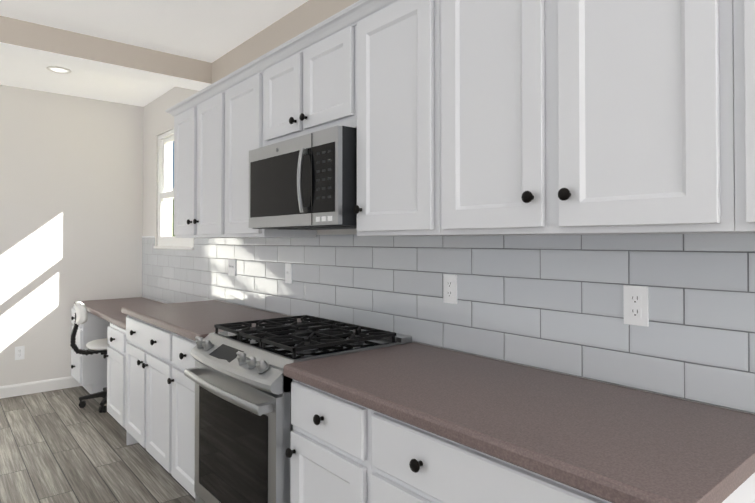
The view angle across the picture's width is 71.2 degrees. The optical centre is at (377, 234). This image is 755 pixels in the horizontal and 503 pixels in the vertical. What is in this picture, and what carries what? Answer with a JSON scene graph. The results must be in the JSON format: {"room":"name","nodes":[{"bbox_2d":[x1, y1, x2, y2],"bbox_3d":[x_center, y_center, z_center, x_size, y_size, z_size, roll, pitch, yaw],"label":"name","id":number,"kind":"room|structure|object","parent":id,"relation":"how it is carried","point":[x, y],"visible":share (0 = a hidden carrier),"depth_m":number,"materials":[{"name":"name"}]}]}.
{"room":"kitchen","nodes":[
{"label":"kitchen","id":0,"kind":"room"},
{"bbox_2d":[0,85,143,385],"bbox_3d":[-4.317,0.050,3.736,5.000,2.700,0.150,1,-1,-40],"label":"wall","id":1,"kind":"structure","parent":0,"point":[71,200],"depth_m":4.82,"materials":[{"name":"white paint"}]},
{"bbox_2d":[15,346,24,359],"bbox_3d":[-3.132,1.040,4.614,0.070,0.116,0.008,1,-1,-40],"label":"electrical outlet","id":2,"kind":"object","parent":1,"relation":"attached to","point":[19,352],"visible":1,"depth_m":4.61,"materials":[{"name":"white plastic"}]},
{"bbox_2d":[0,376,81,398],"bbox_3d":[-4.265,1.348,3.657,4.999,0.102,0.014,1,-1,-40],"label":"baseboard","id":3,"kind":"structure","parent":1,"relation":"attached to","point":[7,391],"depth_m":4.68,"materials":[{"name":"white wood"}]},
{"bbox_2d":[0,386,194,502],"bbox_3d":[-1.635,1.411,0.637,5.150,0.100,8.320,1,-1,-40],"label":"floor","id":4,"kind":"structure","parent":0,"point":[59,446],"depth_m":3.27,"materials":[{"name":"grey wood"}]},
{"bbox_2d":[71,306,102,393],"bbox_3d":[-2.458,1.040,4.900,0.620,0.750,0.432,1,-1,-40],"label":"base cabinet","id":5,"kind":"object","parent":4,"relation":"on","point":[87,370],"depth_m":4.60,"materials":[{"name":"white wood"}]},
{"bbox_2d":[75,297,162,324],"bbox_3d":[-2.010,0.638,4.391,0.595,0.040,1.798,1,-1,-40],"label":"countertop","id":6,"kind":"structure","parent":5,"relation":"on","point":[108,310],"depth_m":4.58,"materials":[{"name":"brown stone"}]},
{"bbox_2d":[70,302,109,412],"bbox_3d":[-2.229,0.977,4.363,0.545,0.859,0.489,0,-1,-32],"label":"desk chair","id":7,"kind":"object","parent":4,"relation":"on","point":[97,346],"visible":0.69,"depth_m":4.21,"materials":[{"name":"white plastic"}]},
{"bbox_2d":[103,321,122,422],"bbox_3d":[-1.591,1.027,3.867,0.620,0.750,0.464,1,-1,-40],"label":"base cabinet","id":8,"kind":"object","parent":4,"relation":"on","point":[113,333],"depth_m":3.74,"materials":[{"name":"white wood"}]},
{"bbox_2d":[119,317,166,469],"bbox_3d":[-1.152,0.957,3.344,0.620,0.876,0.902,1,-1,-40],"label":"base cabinet","id":9,"kind":"object","parent":4,"relation":"on","point":[143,355],"depth_m":3.16,"materials":[{"name":"white wood"}]},
{"bbox_2d":[119,301,300,344],"bbox_3d":[-1.016,0.497,3.173,0.638,0.040,1.348,1,-1,-40],"label":"countertop","id":10,"kind":"structure","parent":9,"relation":"on","point":[190,320],"depth_m":3.09,"materials":[{"name":"brown stone"}]},
{"bbox_2d":[167,333,286,497],"bbox_3d":[-0.719,0.951,2.828,0.620,0.876,0.446,1,-1,-40],"label":"base cabinet","id":11,"kind":"object","parent":4,"relation":"on","point":[180,389],"depth_m":2.70,"materials":[{"name":"white wood"}]},
{"bbox_2d":[184,315,411,502],"bbox_3d":[-0.374,0.902,2.325,0.734,0.960,0.756,1,-1,-40],"label":"range","id":12,"kind":"object","parent":4,"relation":"on","point":[243,427],"visible":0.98,"depth_m":2.11,"materials":[{"name":"silver metal"}]},
{"bbox_2d":[285,381,358,502],"bbox_3d":[0.062,0.939,1.897,0.620,0.876,0.446,1,-1,-40],"label":"base cabinet","id":13,"kind":"object","parent":4,"relation":"on","point":[323,453],"depth_m":1.71,"materials":[{"name":"white wood"}]},
{"bbox_2d":[359,409,754,502],"bbox_3d":[0.479,0.933,1.399,0.620,0.876,0.854,1,-1,-40],"label":"base cabinet","id":14,"kind":"object","parent":4,"relation":"on","point":[398,463],"depth_m":1.32,"materials":[{"name":"white wood"}]},
{"bbox_2d":[283,342,754,502],"bbox_3d":[0.331,0.477,1.567,0.638,0.040,1.309,1,-1,-40],"label":"countertop","id":15,"kind":"structure","parent":14,"relation":"on","point":[608,443],"depth_m":1.30,"materials":[{"name":"brown stone"}]},
{"bbox_2d":[0,0,308,106],"bbox_3d":[-1.587,-1.399,0.615,5.150,0.120,8.470,1,-1,-40],"label":"ceiling","id":16,"kind":"structure","parent":0,"point":[210,31],"depth_m":3.35,"materials":[{"name":"white paint"}]},
{"bbox_2d":[46,66,71,73],"bbox_3d":[-2.505,-1.290,4.144,0.172,0.010,0.172,1,-1,-40],"label":"recessed light","id":17,"kind":"object","parent":16,"relation":"in","point":[58,69],"visible":0.98,"depth_m":4.13,"materials":[{"name":"white"}]},
{"bbox_2d":[0,16,211,90],"bbox_3d":[-3.248,-1.235,2.476,4.999,0.161,0.240,1,-1,-40],"label":"ceiling beam","id":18,"kind":"structure","parent":16,"relation":"attached to","point":[33,41],"depth_m":3.53,"materials":[{"name":"beige paint"}]},
{"bbox_2d":[143,0,754,414],"bbox_3d":[0.280,0.031,2.261,0.151,2.700,8.320,1,-1,-40],"label":"wall","id":19,"kind":"structure","parent":0,"point":[159,120],"depth_m":3.85,"materials":[{"name":"white paint"}]},
{"bbox_2d":[154,129,193,249],"bbox_3d":[-1.764,-0.402,4.637,0.094,1.061,0.976,1,-1,-40],"label":"window","id":20,"kind":"structure","parent":19,"relation":"in","point":[164,140],"depth_m":4.93,"materials":[{"name":"white plastic"}]},
{"bbox_2d":[169,84,220,237],"bbox_3d":[-1.021,-0.413,3.438,0.337,0.873,0.837,1,-1,-40],"label":"upper cabinet","id":21,"kind":"object","parent":19,"relation":"attached to","point":[197,122],"depth_m":3.29,"materials":[{"name":"white wood"}]},
{"bbox_2d":[221,64,316,237],"bbox_3d":[-0.606,-0.419,2.943,0.337,0.873,0.456,1,-1,-40],"label":"upper cabinet","id":22,"kind":"object","parent":19,"relation":"attached to","point":[238,93],"depth_m":2.87,"materials":[{"name":"white wood"}]},
{"bbox_2d":[257,12,348,147],"bbox_3d":[-0.213,-0.641,2.478,0.337,0.441,0.761,1,-1,-40],"label":"upper cabinet","id":23,"kind":"object","parent":19,"relation":"attached to","point":[303,86],"depth_m":2.34,"materials":[{"name":"white wood"}]},
{"bbox_2d":[249,125,356,229],"bbox_3d":[-0.258,-0.221,2.436,0.449,0.392,0.754,1,-1,-40],"label":"microwave","id":24,"kind":"object","parent":23,"relation":"attached to","point":[306,182],"visible":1,"depth_m":2.19,"materials":[{"name":"grey"}]},
{"bbox_2d":[349,0,428,235],"bbox_3d":[0.176,-0.430,2.011,0.337,0.873,0.449,1,-1,-40],"label":"upper cabinet","id":25,"kind":"object","parent":19,"relation":"attached to","point":[389,39],"depth_m":1.91,"materials":[{"name":"white wood"}]},
{"bbox_2d":[142,233,754,413],"bbox_3d":[0.267,0.286,2.148,0.010,0.604,8.166,1,-1,-40],"label":"tile backsplash","id":26,"kind":"structure","parent":19,"relation":"attached to","point":[555,303],"depth_m":1.83,"materials":[{"name":"white tile"}]},
{"bbox_2d":[228,259,235,275],"bbox_3d":[-1.016,0.231,3.664,0.016,0.116,0.116,1,-1,-40],"label":"light switch","id":27,"kind":"object","parent":26,"relation":"attached to","point":[231,267],"visible":1,"depth_m":3.66,"materials":[{"name":"white plastic"}]},
{"bbox_2d":[285,263,291,283],"bbox_3d":[-0.523,0.229,3.077,0.016,0.116,0.070,1,-1,-40],"label":"light switch","id":28,"kind":"object","parent":26,"relation":"attached to","point":[288,272],"visible":1,"depth_m":3.08,"materials":[{"name":"white plastic"}]},
{"bbox_2d":[443,274,456,303],"bbox_3d":[0.291,0.219,2.113,0.008,0.116,0.070,1,-1,-40],"label":"electrical outlet","id":29,"kind":"object","parent":26,"relation":"attached to","point":[449,288],"visible":1,"depth_m":2.11,"materials":[{"name":"white plastic"}]},
{"bbox_2d":[623,285,648,326],"bbox_3d":[0.760,0.210,1.553,0.008,0.116,0.070,1,-1,-40],"label":"electrical outlet","id":30,"kind":"object","parent":26,"relation":"attached to","point":[636,308],"visible":1,"depth_m":1.55,"materials":[{"name":"white plastic"}]},
{"bbox_2d":[429,0,720,235],"bbox_3d":[0.589,-0.437,1.519,0.337,0.873,0.836,1,-1,-40],"label":"upper cabinet","id":31,"kind":"object","parent":19,"relation":"attached to","point":[525,117],"depth_m":1.36,"materials":[{"name":"white wood"}]},
{"bbox_2d":[717,0,754,232],"bbox_3d":[1.126,-0.445,0.878,0.337,0.873,0.836,1,-1,-40],"label":"upper cabinet","id":32,"kind":"object","parent":19,"relation":"attached to","point":[735,18],"depth_m":1.10,"materials":[{"name":"white wood"}]},
{"label":"outside","id":33,"kind":"structure","parent":0,"visible":0},
{"bbox_3d":[3.785,1.690,21.415,29.840,0.100,52.000,1,-1,-40],"label":"ground","id":34,"kind":"structure","parent":33,"visible":0},
{"bbox_2d":[172,188,174,235],"bbox_3d":[-5.678,0.175,13.871,4.789,2.742,5.882,1,-1,-40],"label":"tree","id":35,"kind":"object","parent":34,"relation":"on","point":[172,217],"depth_m":11.77,"materials":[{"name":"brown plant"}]}
]}

